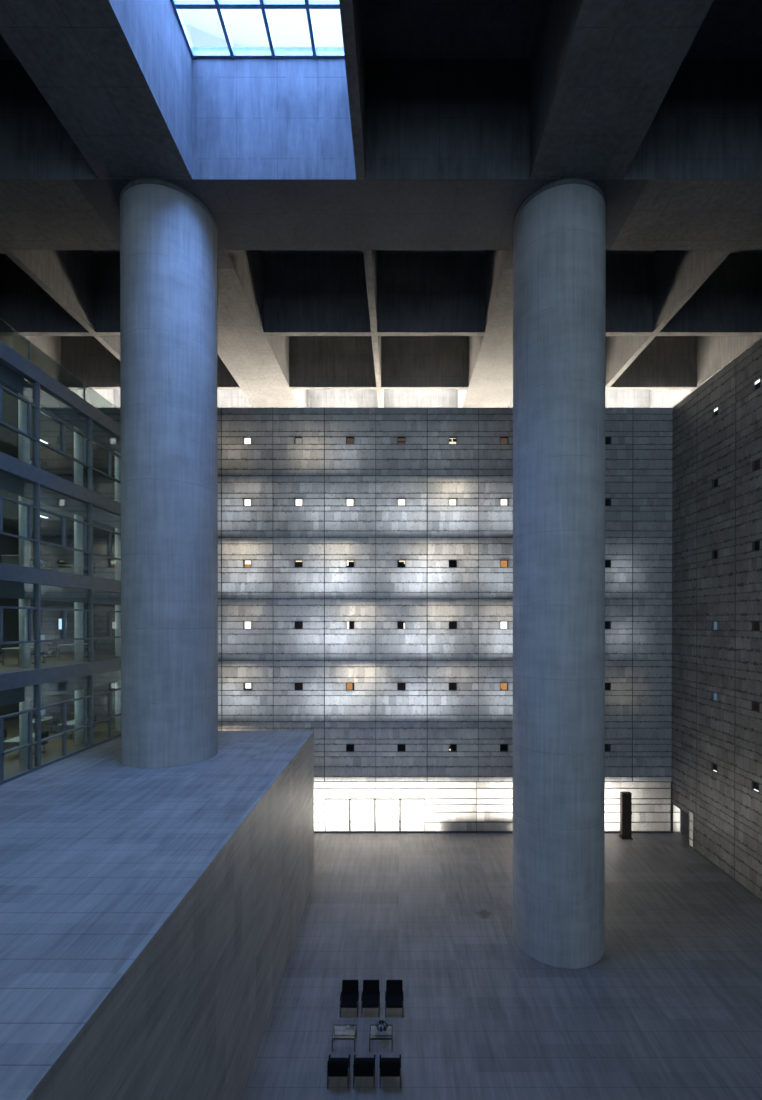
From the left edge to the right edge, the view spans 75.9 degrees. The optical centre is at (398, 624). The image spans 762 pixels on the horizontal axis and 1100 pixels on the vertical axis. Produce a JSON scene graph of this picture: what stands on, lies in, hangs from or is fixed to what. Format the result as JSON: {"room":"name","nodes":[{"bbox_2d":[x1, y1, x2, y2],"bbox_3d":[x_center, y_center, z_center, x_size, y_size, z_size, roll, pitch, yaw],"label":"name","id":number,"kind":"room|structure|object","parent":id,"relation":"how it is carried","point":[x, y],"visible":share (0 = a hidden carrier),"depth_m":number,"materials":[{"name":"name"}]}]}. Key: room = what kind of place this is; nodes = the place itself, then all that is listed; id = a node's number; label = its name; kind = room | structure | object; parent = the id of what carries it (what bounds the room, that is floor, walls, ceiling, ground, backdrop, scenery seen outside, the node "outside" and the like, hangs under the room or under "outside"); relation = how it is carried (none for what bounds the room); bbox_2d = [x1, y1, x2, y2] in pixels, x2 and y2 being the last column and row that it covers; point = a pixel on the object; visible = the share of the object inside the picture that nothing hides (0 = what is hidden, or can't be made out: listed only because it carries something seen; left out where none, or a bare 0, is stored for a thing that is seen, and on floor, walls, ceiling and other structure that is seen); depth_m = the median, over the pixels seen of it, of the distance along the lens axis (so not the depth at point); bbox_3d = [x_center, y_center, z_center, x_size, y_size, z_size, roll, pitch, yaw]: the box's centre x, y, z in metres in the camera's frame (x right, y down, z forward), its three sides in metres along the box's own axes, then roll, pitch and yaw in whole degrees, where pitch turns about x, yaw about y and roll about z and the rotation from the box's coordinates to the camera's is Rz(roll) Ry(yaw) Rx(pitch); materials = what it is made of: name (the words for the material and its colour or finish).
{"room":"office building atrium","nodes":[
{"label":"office building atrium","id":0,"kind":"room"},
{"bbox_2d":[18,392,29,463],"bbox_3d":[-15.670,-8.126,20.395,0.380,3.598,0.380,0,0,0],"label":"column","id":1,"kind":"structure","parent":0,"point":[23,442],"depth_m":20.24,"materials":[{"name":"paint"}]},
{"bbox_2d":[19,496,29,566],"bbox_3d":[-15.670,-4.058,20.413,0.380,3.598,0.380,0,0,0],"label":"column","id":2,"kind":"structure","parent":0,"point":[24,545],"depth_m":20.25,"materials":[{"name":"paint"}]},
{"bbox_2d":[0,475,114,720],"bbox_3d":[-19.450,-2.199,7.795,8.840,16.262,49.810,0,0,0],"label":"wall","id":3,"kind":"structure","parent":0,"point":[105,486],"depth_m":32.49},
{"bbox_2d":[0,319,120,784],"bbox_3d":[-14.795,-2.739,7.992,0.450,17.352,50.209,0,0,0],"label":"wall","id":4,"kind":"structure","parent":0,"point":[25,368],"depth_m":20.82,"materials":[{"name":"blue paint"}]},
{"bbox_2d":[0,381,120,777],"bbox_3d":[-19.340,-2.174,7.796,8.660,16.272,49.810,0,0,0],"label":"floor","id":5,"kind":"structure","parent":0,"point":[50,429],"depth_m":26.47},
{"bbox_2d":[0,641,6,661],"bbox_3d":[-18.498,1.272,22.506,0.524,0.989,0.547,0,0,0],"label":"office chair","id":6,"kind":"object","parent":5,"relation":"on","point":[1,645],"visible":0.41,"depth_m":22.49,"materials":[{"name":"fabric"}]},
{"bbox_2d":[4,728,6,740],"bbox_3d":[-18.498,5.340,22.523,0.524,0.989,0.547,0,0,0],"label":"office chair","id":7,"kind":"object","parent":5,"relation":"on","point":[5,729],"visible":0.48,"depth_m":22.64,"materials":[{"name":"fabric"}]},
{"bbox_2d":[1,647,44,664],"bbox_3d":[-16.970,1.427,22.106,0.800,0.745,1.600,0,0,0],"label":"desk","id":8,"kind":"object","parent":5,"relation":"on","point":[6,652],"visible":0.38,"depth_m":21.67,"materials":[{"name":"metal"}]},
{"bbox_2d":[1,555,44,568],"bbox_3d":[-16.970,-2.641,22.089,0.800,0.745,1.600,0,0,0],"label":"desk","id":9,"kind":"object","parent":5,"relation":"on","point":[7,559],"visible":0.32,"depth_m":21.73,"materials":[{"name":"metal"}]},
{"bbox_2d":[19,599,29,667],"bbox_3d":[-15.670,0.010,20.430,0.380,3.598,0.380,0,0,0],"label":"column","id":10,"kind":"structure","parent":5,"relation":"on","point":[24,648],"depth_m":20.27,"materials":[{"name":"paint"}]},
{"bbox_2d":[4,733,44,757],"bbox_3d":[-16.970,5.495,22.124,0.800,0.745,1.600,0,0,0],"label":"desk","id":11,"kind":"object","parent":5,"relation":"on","point":[12,742],"visible":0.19,"depth_m":21.73,"materials":[{"name":"metal"}]},
{"bbox_2d":[19,700,30,765],"bbox_3d":[-15.670,4.078,20.448,0.380,3.598,0.380,0,0,0],"label":"column","id":12,"kind":"structure","parent":5,"relation":"on","point":[26,705],"depth_m":20.29,"materials":[{"name":"paint"}]},
{"bbox_2d":[30,551,47,564],"bbox_3d":[-16.198,-2.794,21.988,0.524,0.989,0.547,0,0,0],"label":"office chair","id":13,"kind":"object","parent":5,"relation":"on","point":[43,554],"visible":0.58,"depth_m":21.95,"materials":[{"name":"fabric"}]},
{"bbox_2d":[30,642,47,662],"bbox_3d":[-16.198,1.274,22.006,0.524,0.989,0.547,0,0,0],"label":"office chair","id":14,"kind":"object","parent":5,"relation":"on","point":[44,645],"visible":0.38,"depth_m":21.97,"materials":[{"name":"fabric"}]},
{"bbox_2d":[32,731,48,753],"bbox_3d":[-16.198,5.342,22.023,0.524,0.989,0.547,0,0,0],"label":"office chair","id":15,"kind":"object","parent":5,"relation":"on","point":[45,734],"visible":0.46,"depth_m":22.01,"materials":[{"name":"fabric"}]},
{"bbox_2d":[30,643,55,655],"bbox_3d":[-19.270,1.410,26.106,0.800,0.745,1.600,0,0,0],"label":"desk","id":16,"kind":"object","parent":5,"relation":"on","point":[32,644],"visible":0.07,"depth_m":26.22,"materials":[{"name":"metal"}]},
{"bbox_2d":[32,717,55,732],"bbox_3d":[-19.270,5.478,26.124,0.800,0.745,1.600,0,0,0],"label":"desk","id":17,"kind":"object","parent":5,"relation":"on","point":[46,718],"visible":0.37,"depth_m":26.22,"materials":[{"name":"metal"}]},
{"bbox_2d":[41,709,44,718],"bbox_3d":[-19.270,4.869,26.322,0.200,0.470,0.500,0,0,0],"label":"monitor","id":18,"kind":"object","parent":17,"relation":"on","point":[42,711],"visible":0.61,"depth_m":26.36,"materials":[{"name":"plastic"}]},
{"bbox_2d":[40,459,47,471],"bbox_3d":[-16.198,-6.862,21.970,0.524,0.989,0.547,0,0,0],"label":"office chair","id":19,"kind":"object","parent":5,"relation":"on","point":[43,464],"visible":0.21,"depth_m":21.94,"materials":[{"name":"fabric"}]},
{"bbox_2d":[44,714,58,733],"bbox_3d":[-18.498,5.325,26.023,0.524,0.989,0.547,0,0,0],"label":"office chair","id":20,"kind":"object","parent":5,"relation":"on","point":[55,717],"visible":0.95,"depth_m":25.98,"materials":[{"name":"fabric"}]},
{"bbox_2d":[45,638,58,656],"bbox_3d":[-18.498,1.257,26.006,0.524,0.989,0.547,0,0,0],"label":"office chair","id":21,"kind":"object","parent":5,"relation":"on","point":[55,643],"visible":0.78,"depth_m":25.97,"materials":[{"name":"fabric"}]},
{"bbox_2d":[52,562,58,570],"bbox_3d":[-18.498,-2.811,25.988,0.524,0.989,0.547,0,0,0],"label":"office chair","id":22,"kind":"object","parent":5,"relation":"on","point":[54,564],"visible":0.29,"depth_m":25.94,"materials":[{"name":"fabric"}]},
{"bbox_2d":[54,618,66,637],"bbox_3d":[-20.444,0.700,29.298,0.512,2.136,0.760,0,0,0],"label":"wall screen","id":23,"kind":"object","parent":5,"relation":"on","point":[59,620],"visible":0.66,"depth_m":29.19,"materials":[{"name":"glass"}]},
{"bbox_2d":[58,643,87,658],"bbox_3d":[-16.970,1.412,25.606,0.800,0.745,1.600,0,0,0],"label":"desk","id":24,"kind":"object","parent":5,"relation":"on","point":[62,647],"visible":0.56,"depth_m":25.07,"materials":[{"name":"metal"}]},
{"bbox_2d":[58,565,87,573],"bbox_3d":[-16.970,-2.656,25.589,0.800,0.745,1.600,0,0,0],"label":"desk","id":25,"kind":"object","parent":5,"relation":"on","point":[61,568],"visible":0.43,"depth_m":25.34,"materials":[{"name":"metal"}]},
{"bbox_2d":[58,718,87,738],"bbox_3d":[-16.970,5.480,25.624,0.800,0.745,1.600,0,0,0],"label":"desk","id":26,"kind":"object","parent":5,"relation":"on","point":[70,724],"visible":0.48,"depth_m":25.04,"materials":[{"name":"metal"}]},
{"bbox_2d":[74,602,83,660],"bbox_3d":[-15.670,-0.005,23.897,0.380,3.598,0.380,0,0,0],"label":"column","id":27,"kind":"structure","parent":5,"relation":"on","point":[78,615],"depth_m":23.75,"materials":[{"name":"paint"}]},
{"bbox_2d":[75,689,83,744],"bbox_3d":[-15.670,4.063,23.915,0.380,3.598,0.380,0,0,0],"label":"column","id":28,"kind":"structure","parent":5,"relation":"on","point":[79,704],"depth_m":23.76,"materials":[{"name":"paint"}]},
{"bbox_2d":[84,639,95,657],"bbox_3d":[-16.198,1.259,25.506,0.524,0.989,0.547,0,0,0],"label":"office chair","id":29,"kind":"object","parent":5,"relation":"on","point":[94,640],"visible":0.39,"depth_m":25.51,"materials":[{"name":"fabric"}]},
{"bbox_2d":[115,605,120,655],"bbox_3d":[-15.670,-0.020,27.311,0.380,3.598,0.380,0,0,0],"label":"column","id":30,"kind":"structure","parent":5,"relation":"on","point":[117,607],"depth_m":27.15,"materials":[{"name":"paint"}]},
{"bbox_2d":[115,681,120,728],"bbox_3d":[-15.670,4.048,27.328,0.380,3.598,0.380,0,0,0],"label":"column","id":31,"kind":"structure","parent":5,"relation":"on","point":[117,684],"depth_m":27.17,"materials":[{"name":"paint"}]},
{"bbox_2d":[74,514,82,574],"bbox_3d":[-15.670,-4.073,23.879,0.380,3.598,0.380,0,0,0],"label":"column","id":32,"kind":"structure","parent":0,"point":[78,527],"depth_m":23.72,"materials":[{"name":"paint"}]},
{"bbox_2d":[74,426,82,486],"bbox_3d":[-15.670,-8.141,23.861,0.380,3.598,0.380,0,0,0],"label":"column","id":33,"kind":"structure","parent":0,"point":[78,439],"depth_m":23.70,"materials":[{"name":"paint"}]},
{"bbox_2d":[115,528,120,580],"bbox_3d":[-15.670,-4.088,27.293,0.380,3.598,0.380,0,0,0],"label":"column","id":34,"kind":"structure","parent":0,"point":[117,537],"depth_m":27.13,"materials":[{"name":"paint"}]},
{"bbox_2d":[115,451,120,502],"bbox_3d":[-15.670,-8.156,27.275,0.380,3.598,0.380,0,0,0],"label":"column","id":35,"kind":"structure","parent":0,"point":[117,460],"depth_m":27.11,"materials":[{"name":"paint"}]},
{"bbox_2d":[0,0,761,407],"bbox_3d":[-1.539,-20.748,15.525,56.322,5.360,65.430,0,0,0],"label":"ceiling","id":36,"kind":"structure","parent":0,"point":[364,204],"depth_m":19.85,"materials":[{"name":"concrete"}]},
{"bbox_2d":[170,0,344,58],"bbox_3d":[-5.072,-23.062,16.495,6.669,0.260,6.660,0,0,0],"label":"window","id":37,"kind":"structure","parent":36,"relation":"attached to","point":[219,5],"depth_m":18.55,"materials":[{"name":"clear glass"}]},
{"bbox_2d":[118,408,679,831],"bbox_3d":[-2.098,-0.160,8.536,44.066,28.522,51.294,0,0,0],"label":"wall","id":38,"kind":"structure","parent":0,"point":[470,788],"depth_m":32.75,"materials":[{"name":"concrete"}]},
{"bbox_2d":[243,498,250,505],"bbox_3d":[-10.177,-8.180,32.840,0.540,0.510,0.270,0,0,0],"label":"window","id":39,"kind":"structure","parent":38,"relation":"in","point":[246,501],"depth_m":32.95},
{"bbox_2d":[243,621,250,628],"bbox_3d":[-10.177,0.070,32.876,0.540,0.510,0.270,0,0,0],"label":"window","id":40,"kind":"structure","parent":38,"relation":"in","point":[246,624],"depth_m":32.99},
{"bbox_2d":[243,560,250,566],"bbox_3d":[-10.177,-4.055,32.858,0.540,0.510,0.270,0,0,0],"label":"window","id":41,"kind":"structure","parent":38,"relation":"in","point":[246,563],"depth_m":32.96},
{"bbox_2d":[243,437,250,443],"bbox_3d":[-10.177,-12.305,32.822,0.540,0.510,0.270,0,0,0],"label":"window","id":42,"kind":"structure","parent":38,"relation":"in","point":[246,440],"depth_m":32.94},
{"bbox_2d":[243,683,251,689],"bbox_3d":[-10.177,4.195,32.894,0.540,0.510,0.270,0,0,0],"label":"window","id":43,"kind":"structure","parent":38,"relation":"in","point":[246,686],"depth_m":32.98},
{"bbox_2d":[294,437,302,443],"bbox_3d":[-6.730,-12.305,32.822,0.540,0.510,0.270,0,0,0],"label":"window","id":44,"kind":"structure","parent":38,"relation":"in","point":[297,440],"depth_m":32.94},
{"bbox_2d":[295,498,302,505],"bbox_3d":[-6.730,-8.180,32.840,0.540,0.510,0.270,0,0,0],"label":"window","id":45,"kind":"structure","parent":38,"relation":"in","point":[298,501],"depth_m":32.95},
{"bbox_2d":[295,621,302,628],"bbox_3d":[-6.730,0.070,32.876,0.540,0.510,0.270,0,0,0],"label":"window","id":46,"kind":"structure","parent":38,"relation":"in","point":[298,624],"depth_m":32.99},
{"bbox_2d":[295,560,302,566],"bbox_3d":[-6.730,-4.055,32.858,0.540,0.510,0.270,0,0,0],"label":"window","id":47,"kind":"structure","parent":38,"relation":"in","point":[298,563],"depth_m":32.97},
{"bbox_2d":[295,683,302,689],"bbox_3d":[-6.730,4.195,32.894,0.540,0.510,0.270,0,0,0],"label":"window","id":48,"kind":"structure","parent":38,"relation":"in","point":[298,686],"depth_m":33.01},
{"bbox_2d":[325,799,349,830],"bbox_3d":[-4.150,12.881,32.797,1.688,2.284,0.120,0,0,0],"label":"door","id":49,"kind":"structure","parent":38,"relation":"in","point":[337,811],"depth_m":32.82,"materials":[{"name":"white glass"}]},
{"bbox_2d":[346,498,353,505],"bbox_3d":[-3.283,-8.180,32.840,0.540,0.510,0.270,0,0,0],"label":"window","id":50,"kind":"structure","parent":38,"relation":"in","point":[349,501],"depth_m":32.94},
{"bbox_2d":[347,499,352,505],"bbox_3d":[-3.337,-8.206,32.957,0.432,0.459,0.035,0,0,0],"label":"blind","id":51,"kind":"object","parent":50,"relation":"attached to","point":[349,501],"depth_m":32.94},
{"bbox_2d":[346,621,353,628],"bbox_3d":[-3.283,0.070,32.876,0.540,0.510,0.270,0,0,0],"label":"window","id":52,"kind":"structure","parent":38,"relation":"in","point":[349,624],"depth_m":32.99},
{"bbox_2d":[346,744,353,751],"bbox_3d":[-3.283,8.320,32.912,0.540,0.510,0.270,0,0,0],"label":"window","id":53,"kind":"structure","parent":38,"relation":"in","point":[349,747],"depth_m":33.02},
{"bbox_2d":[346,437,353,443],"bbox_3d":[-3.283,-12.305,32.822,0.540,0.510,0.270,0,0,0],"label":"window","id":54,"kind":"structure","parent":38,"relation":"in","point":[349,440],"depth_m":32.94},
{"bbox_2d":[346,560,353,566],"bbox_3d":[-3.283,-4.055,32.858,0.540,0.510,0.270,0,0,0],"label":"window","id":55,"kind":"structure","parent":38,"relation":"in","point":[349,563],"depth_m":32.97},
{"bbox_2d":[346,683,353,689],"bbox_3d":[-3.283,4.195,32.894,0.540,0.510,0.270,0,0,0],"label":"window","id":56,"kind":"structure","parent":38,"relation":"in","point":[349,686],"depth_m":33.01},
{"bbox_2d":[350,799,374,830],"bbox_3d":[-2.462,12.881,32.797,1.688,2.284,0.120,0,0,0],"label":"door","id":57,"kind":"structure","parent":38,"relation":"in","point":[362,811],"depth_m":32.82,"materials":[{"name":"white glass"}]},
{"bbox_2d":[375,799,399,830],"bbox_3d":[-0.774,12.881,32.797,1.688,2.284,0.120,0,0,0],"label":"door","id":58,"kind":"structure","parent":38,"relation":"in","point":[387,811],"depth_m":32.82,"materials":[{"name":"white glass"}]},
{"bbox_2d":[397,498,404,505],"bbox_3d":[0.165,-8.180,32.840,0.540,0.510,0.270,0,0,0],"label":"window","id":59,"kind":"structure","parent":38,"relation":"in","point":[400,501],"depth_m":32.94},
{"bbox_2d":[397,621,404,628],"bbox_3d":[0.165,0.070,32.876,0.540,0.510,0.270,0,0,0],"label":"window","id":60,"kind":"structure","parent":38,"relation":"in","point":[400,624],"depth_m":32.99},
{"bbox_2d":[397,744,404,751],"bbox_3d":[0.165,8.320,32.912,0.540,0.510,0.270,0,0,0],"label":"window","id":61,"kind":"structure","parent":38,"relation":"in","point":[400,747],"depth_m":33.02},
{"bbox_2d":[397,437,404,443],"bbox_3d":[0.165,-12.305,32.822,0.540,0.510,0.270,0,0,0],"label":"window","id":62,"kind":"structure","parent":38,"relation":"in","point":[400,440],"depth_m":32.94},
{"bbox_2d":[397,560,404,566],"bbox_3d":[0.165,-4.055,32.858,0.540,0.510,0.270,0,0,0],"label":"window","id":63,"kind":"structure","parent":38,"relation":"in","point":[400,563],"depth_m":32.97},
{"bbox_2d":[397,683,404,689],"bbox_3d":[0.165,4.195,32.894,0.540,0.510,0.270,0,0,0],"label":"window","id":64,"kind":"structure","parent":38,"relation":"in","point":[400,686],"depth_m":33.01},
{"bbox_2d":[400,799,424,830],"bbox_3d":[0.915,12.881,32.797,1.688,2.284,0.120,0,0,0],"label":"door","id":65,"kind":"structure","parent":38,"relation":"in","point":[412,811],"depth_m":32.82,"materials":[{"name":"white glass"}]},
{"bbox_2d":[449,498,456,505],"bbox_3d":[3.612,-8.180,32.840,0.540,0.510,0.270,0,0,0],"label":"window","id":66,"kind":"structure","parent":38,"relation":"in","point":[452,501],"depth_m":32.94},
{"bbox_2d":[449,621,456,628],"bbox_3d":[3.612,0.070,32.876,0.540,0.510,0.270,0,0,0],"label":"window","id":67,"kind":"structure","parent":38,"relation":"in","point":[452,624],"depth_m":32.99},
{"bbox_2d":[449,744,456,751],"bbox_3d":[3.612,8.320,32.912,0.540,0.510,0.270,0,0,0],"label":"window","id":68,"kind":"structure","parent":38,"relation":"in","point":[452,747],"depth_m":33.02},
{"bbox_2d":[449,437,456,443],"bbox_3d":[3.612,-12.305,32.822,0.540,0.510,0.270,0,0,0],"label":"window","id":69,"kind":"structure","parent":38,"relation":"in","point":[452,440],"depth_m":32.92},
{"bbox_2d":[449,560,456,566],"bbox_3d":[3.612,-4.055,32.858,0.540,0.510,0.270,0,0,0],"label":"window","id":70,"kind":"structure","parent":38,"relation":"in","point":[452,563],"depth_m":32.97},
{"bbox_2d":[449,683,456,689],"bbox_3d":[3.612,4.195,32.894,0.540,0.510,0.270,0,0,0],"label":"window","id":71,"kind":"structure","parent":38,"relation":"in","point":[452,686],"depth_m":33.01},
{"bbox_2d":[314,831,670,832],"bbox_3d":[-0.173,13.968,32.811,36.995,0.110,0.060,0,0,0],"label":"baseboard","id":72,"kind":"structure","parent":38,"relation":"attached to","point":[314,831],"depth_m":32.78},
{"bbox_2d":[500,498,507,505],"bbox_3d":[7.059,-8.180,32.840,0.540,0.510,0.270,0,0,0],"label":"window","id":73,"kind":"structure","parent":38,"relation":"in","point":[503,501],"depth_m":32.94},
{"bbox_2d":[500,621,507,628],"bbox_3d":[7.059,0.070,32.876,0.540,0.510,0.270,0,0,0],"label":"window","id":74,"kind":"structure","parent":38,"relation":"in","point":[503,624],"depth_m":32.99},
{"bbox_2d":[500,744,507,751],"bbox_3d":[7.059,8.320,32.912,0.540,0.510,0.270,0,0,0],"label":"window","id":75,"kind":"structure","parent":38,"relation":"in","point":[503,747],"depth_m":33.02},
{"bbox_2d":[500,437,507,443],"bbox_3d":[7.059,-12.305,32.822,0.540,0.510,0.270,0,0,0],"label":"window","id":76,"kind":"structure","parent":38,"relation":"in","point":[503,440],"depth_m":32.94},
{"bbox_2d":[500,560,507,566],"bbox_3d":[7.059,-4.055,32.858,0.540,0.510,0.270,0,0,0],"label":"window","id":77,"kind":"structure","parent":38,"relation":"in","point":[503,563],"depth_m":32.97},
{"bbox_2d":[500,683,507,689],"bbox_3d":[7.059,4.195,32.894,0.540,0.510,0.270,0,0,0],"label":"window","id":78,"kind":"structure","parent":38,"relation":"in","point":[503,686],"depth_m":33.01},
{"bbox_2d":[605,498,610,505],"bbox_3d":[13.953,-8.180,32.840,0.540,0.510,0.270,0,0,0],"label":"window","id":79,"kind":"structure","parent":38,"relation":"in","point":[607,500],"depth_m":32.95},
{"bbox_2d":[605,621,610,628],"bbox_3d":[13.953,0.070,32.876,0.540,0.510,0.270,0,0,0],"label":"window","id":80,"kind":"structure","parent":38,"relation":"in","point":[607,623],"depth_m":32.99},
{"bbox_2d":[605,744,610,751],"bbox_3d":[13.953,8.320,32.912,0.540,0.510,0.270,0,0,0],"label":"window","id":81,"kind":"structure","parent":38,"relation":"in","point":[607,746],"depth_m":32.97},
{"bbox_2d":[605,437,610,443],"bbox_3d":[13.953,-12.305,32.822,0.540,0.510,0.270,0,0,0],"label":"window","id":82,"kind":"structure","parent":38,"relation":"in","point":[607,439],"depth_m":32.94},
{"bbox_2d":[605,560,610,566],"bbox_3d":[13.953,-4.055,32.858,0.540,0.510,0.270,0,0,0],"label":"window","id":83,"kind":"structure","parent":38,"relation":"in","point":[607,562],"depth_m":32.97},
{"bbox_2d":[605,683,610,689],"bbox_3d":[13.953,4.195,32.894,0.540,0.510,0.270,0,0,0],"label":"window","id":84,"kind":"structure","parent":38,"relation":"in","point":[607,685],"depth_m":33.01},
{"bbox_2d":[241,832,761,1099],"bbox_3d":[-1.539,14.298,15.678,56.322,0.400,65.430,0,0,0],"label":"floor","id":85,"kind":"structure","parent":0,"point":[671,1007],"depth_m":19.17,"materials":[{"name":"tile"}]},
{"bbox_2d":[0,731,313,1099],"bbox_3d":[-17.180,10.050,4.873,25.019,8.190,43.838,0,0,0],"label":"volume","id":86,"kind":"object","parent":85,"relation":"on","point":[150,919],"visible":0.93,"depth_m":12.09,"materials":[{"name":"concrete"}]},
{"bbox_2d":[120,178,217,768],"bbox_3d":[-10.188,-6.108,21.799,3.927,23.975,3.927,0,0,-9],"label":"concrete column","id":87,"kind":"structure","parent":86,"relation":"on","point":[168,235],"depth_m":20.11,"materials":[{"name":"concrete"}]},
{"bbox_2d":[327,1054,349,1088],"bbox_3d":[-1.860,13.647,15.042,0.670,0.908,0.676,0,0,0],"label":"lounge chair","id":88,"kind":"object","parent":85,"relation":"on","point":[336,1067],"visible":1,"depth_m":14.79,"materials":[{"name":"black leather"}]},
{"bbox_2d":[332,1024,356,1051],"bbox_3d":[-1.830,13.869,16.361,0.770,0.452,0.570,0,0,0],"label":"coffee table","id":89,"kind":"object","parent":85,"relation":"on","point":[355,1035],"visible":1,"depth_m":16.61,"materials":[{"name":"clear glass"}]},
{"bbox_2d":[340,980,358,1017],"bbox_3d":[-1.800,13.636,17.777,0.670,0.908,0.676,0,0,0],"label":"lounge chair","id":90,"kind":"object","parent":85,"relation":"on","point":[349,996],"visible":1,"depth_m":17.92,"materials":[{"name":"black leather"}]},
{"bbox_2d":[353,1054,375,1088],"bbox_3d":[-1.070,13.647,15.042,0.670,0.908,0.676,0,0,0],"label":"lounge chair","id":91,"kind":"object","parent":85,"relation":"on","point":[362,1067],"visible":1,"depth_m":14.79,"materials":[{"name":"black leather"}]},
{"bbox_2d":[361,980,379,1017],"bbox_3d":[-1.030,13.636,17.777,0.670,0.908,0.676,0,0,0],"label":"lounge chair","id":92,"kind":"object","parent":85,"relation":"on","point":[370,997],"visible":1,"depth_m":17.92,"materials":[{"name":"black leather"}]},
{"bbox_2d":[369,1024,392,1051],"bbox_3d":[-0.600,13.869,16.361,0.770,0.452,0.570,0,0,0],"label":"coffee table","id":93,"kind":"object","parent":85,"relation":"on","point":[370,1035],"visible":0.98,"depth_m":16.44,"materials":[{"name":"metal"}]},
{"bbox_2d":[376,1019,387,1031],"bbox_3d":[-0.570,13.517,16.409,0.386,0.250,0.386,0,0,22],"label":"ribbed bowl","id":94,"kind":"object","parent":93,"relation":"on","point":[382,1025],"visible":1,"depth_m":16.33,"materials":[{"name":"metal"}]},
{"bbox_2d":[379,1054,400,1088],"bbox_3d":[-0.270,13.647,15.042,0.670,0.908,0.676,0,0,0],"label":"lounge chair","id":95,"kind":"object","parent":85,"relation":"on","point":[389,1067],"visible":1,"depth_m":14.79,"materials":[{"name":"black leather"}]},
{"bbox_2d":[385,980,403,1017],"bbox_3d":[-0.170,13.636,17.777,0.670,0.908,0.676,0,0,0],"label":"lounge chair","id":96,"kind":"object","parent":85,"relation":"on","point":[394,995],"visible":1,"depth_m":17.92,"materials":[{"name":"black leather"}]},
{"bbox_2d":[512,178,605,968],"bbox_3d":[7.092,-2.012,21.816,3.927,32.166,3.927,0,0,-43],"label":"concrete column","id":97,"kind":"structure","parent":85,"relation":"on","point":[559,230],"depth_m":20.09,"materials":[{"name":"concrete"}]},
{"bbox_2d":[619,792,632,838],"bbox_3d":[14.898,12.536,32.055,0.720,2.980,0.500,0,0,0],"label":"information totem","id":98,"kind":"object","parent":85,"relation":"on","point":[625,797],"visible":1,"depth_m":31.90,"materials":[{"name":"metal"}]},
{"bbox_2d":[671,338,761,899],"bbox_3d":[19.166,-0.124,7.840,1.715,28.548,49.880,0,0,0],"label":"wall","id":99,"kind":"structure","parent":0,"point":[726,661],"depth_m":27.82,"materials":[{"name":"concrete"}]},
{"bbox_2d":[671,782,672,832],"bbox_3d":[18.344,12.310,32.814,0.140,3.425,0.100,0,0,0],"label":"trim","id":100,"kind":"structure","parent":99,"relation":"attached to","point":[671,782],"depth_m":32.77,"materials":[{"name":"metal"}]},
{"bbox_2d":[689,810,693,849],"bbox_3d":[18.329,12.883,30.526,0.110,2.300,0.500,0,0,0],"label":"door","id":101,"kind":"structure","parent":99,"relation":"attached to","point":[691,814],"depth_m":30.52,"materials":[{"name":"metal"}]},
{"bbox_2d":[711,762,716,772],"bbox_3d":[18.374,8.340,28.352,0.140,0.510,0.540,0,0,0],"label":"window","id":102,"kind":"structure","parent":99,"relation":"in","point":[713,765],"depth_m":28.50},
{"bbox_2d":[711,621,717,629],"bbox_3d":[18.374,0.090,28.316,0.140,0.510,0.540,0,0,0],"label":"window","id":103,"kind":"structure","parent":99,"relation":"in","point":[714,624],"depth_m":28.50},
{"bbox_2d":[711,692,717,701],"bbox_3d":[18.374,4.215,28.334,0.140,0.510,0.540,0,0,0],"label":"window","id":104,"kind":"structure","parent":99,"relation":"in","point":[714,696],"depth_m":28.49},
{"bbox_2d":[712,406,717,417],"bbox_3d":[18.374,-12.286,28.262,0.140,0.510,0.540,0,0,0],"label":"window","id":105,"kind":"structure","parent":99,"relation":"in","point":[715,410],"depth_m":28.41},
{"bbox_2d":[712,549,717,558],"bbox_3d":[18.374,-4.035,28.298,0.140,0.510,0.540,0,0,0],"label":"window","id":106,"kind":"structure","parent":99,"relation":"in","point":[714,552],"depth_m":28.41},
{"bbox_2d":[712,478,717,488],"bbox_3d":[18.374,-8.160,28.280,0.140,0.510,0.540,0,0,0],"label":"window","id":107,"kind":"structure","parent":99,"relation":"in","point":[715,481],"depth_m":28.41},
{"bbox_2d":[689,845,761,902],"bbox_3d":[18.314,14.071,6.872,0.060,0.130,47.820,0,0,0],"label":"baseboard","id":108,"kind":"structure","parent":99,"relation":"attached to","point":[695,850],"depth_m":27.08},
{"bbox_2d":[751,780,758,792],"bbox_3d":[18.374,8.355,25.085,0.140,0.510,0.540,0,0,0],"label":"window","id":109,"kind":"structure","parent":99,"relation":"in","point":[754,785],"depth_m":25.22,"materials":[{"name":"glass"}]},
{"bbox_2d":[752,459,759,471],"bbox_3d":[18.374,-8.146,25.013,0.140,0.510,0.540,0,0,0],"label":"window","id":110,"kind":"structure","parent":99,"relation":"in","point":[755,464],"depth_m":25.15,"materials":[{"name":"glass"}]},
{"bbox_2d":[752,621,759,630],"bbox_3d":[18.374,0.104,25.049,0.140,0.510,0.540,0,0,0],"label":"window","id":111,"kind":"structure","parent":99,"relation":"in","point":[755,624],"depth_m":25.15,"materials":[{"name":"glass"}]},
{"bbox_2d":[752,540,759,550],"bbox_3d":[18.374,-4.021,25.031,0.140,0.510,0.540,0,0,0],"label":"window","id":112,"kind":"structure","parent":99,"relation":"in","point":[755,544],"depth_m":25.15,"materials":[{"name":"glass"}]},
{"bbox_2d":[752,701,759,711],"bbox_3d":[18.374,4.229,25.067,0.140,0.510,0.540,0,0,0],"label":"window","id":113,"kind":"structure","parent":99,"relation":"in","point":[755,705],"depth_m":25.15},
{"bbox_2d":[753,377,760,390],"bbox_3d":[18.374,-12.271,24.995,0.140,0.510,0.540,0,0,0],"label":"window","id":114,"kind":"structure","parent":99,"relation":"in","point":[757,383],"depth_m":25.08,"materials":[{"name":"glass"}]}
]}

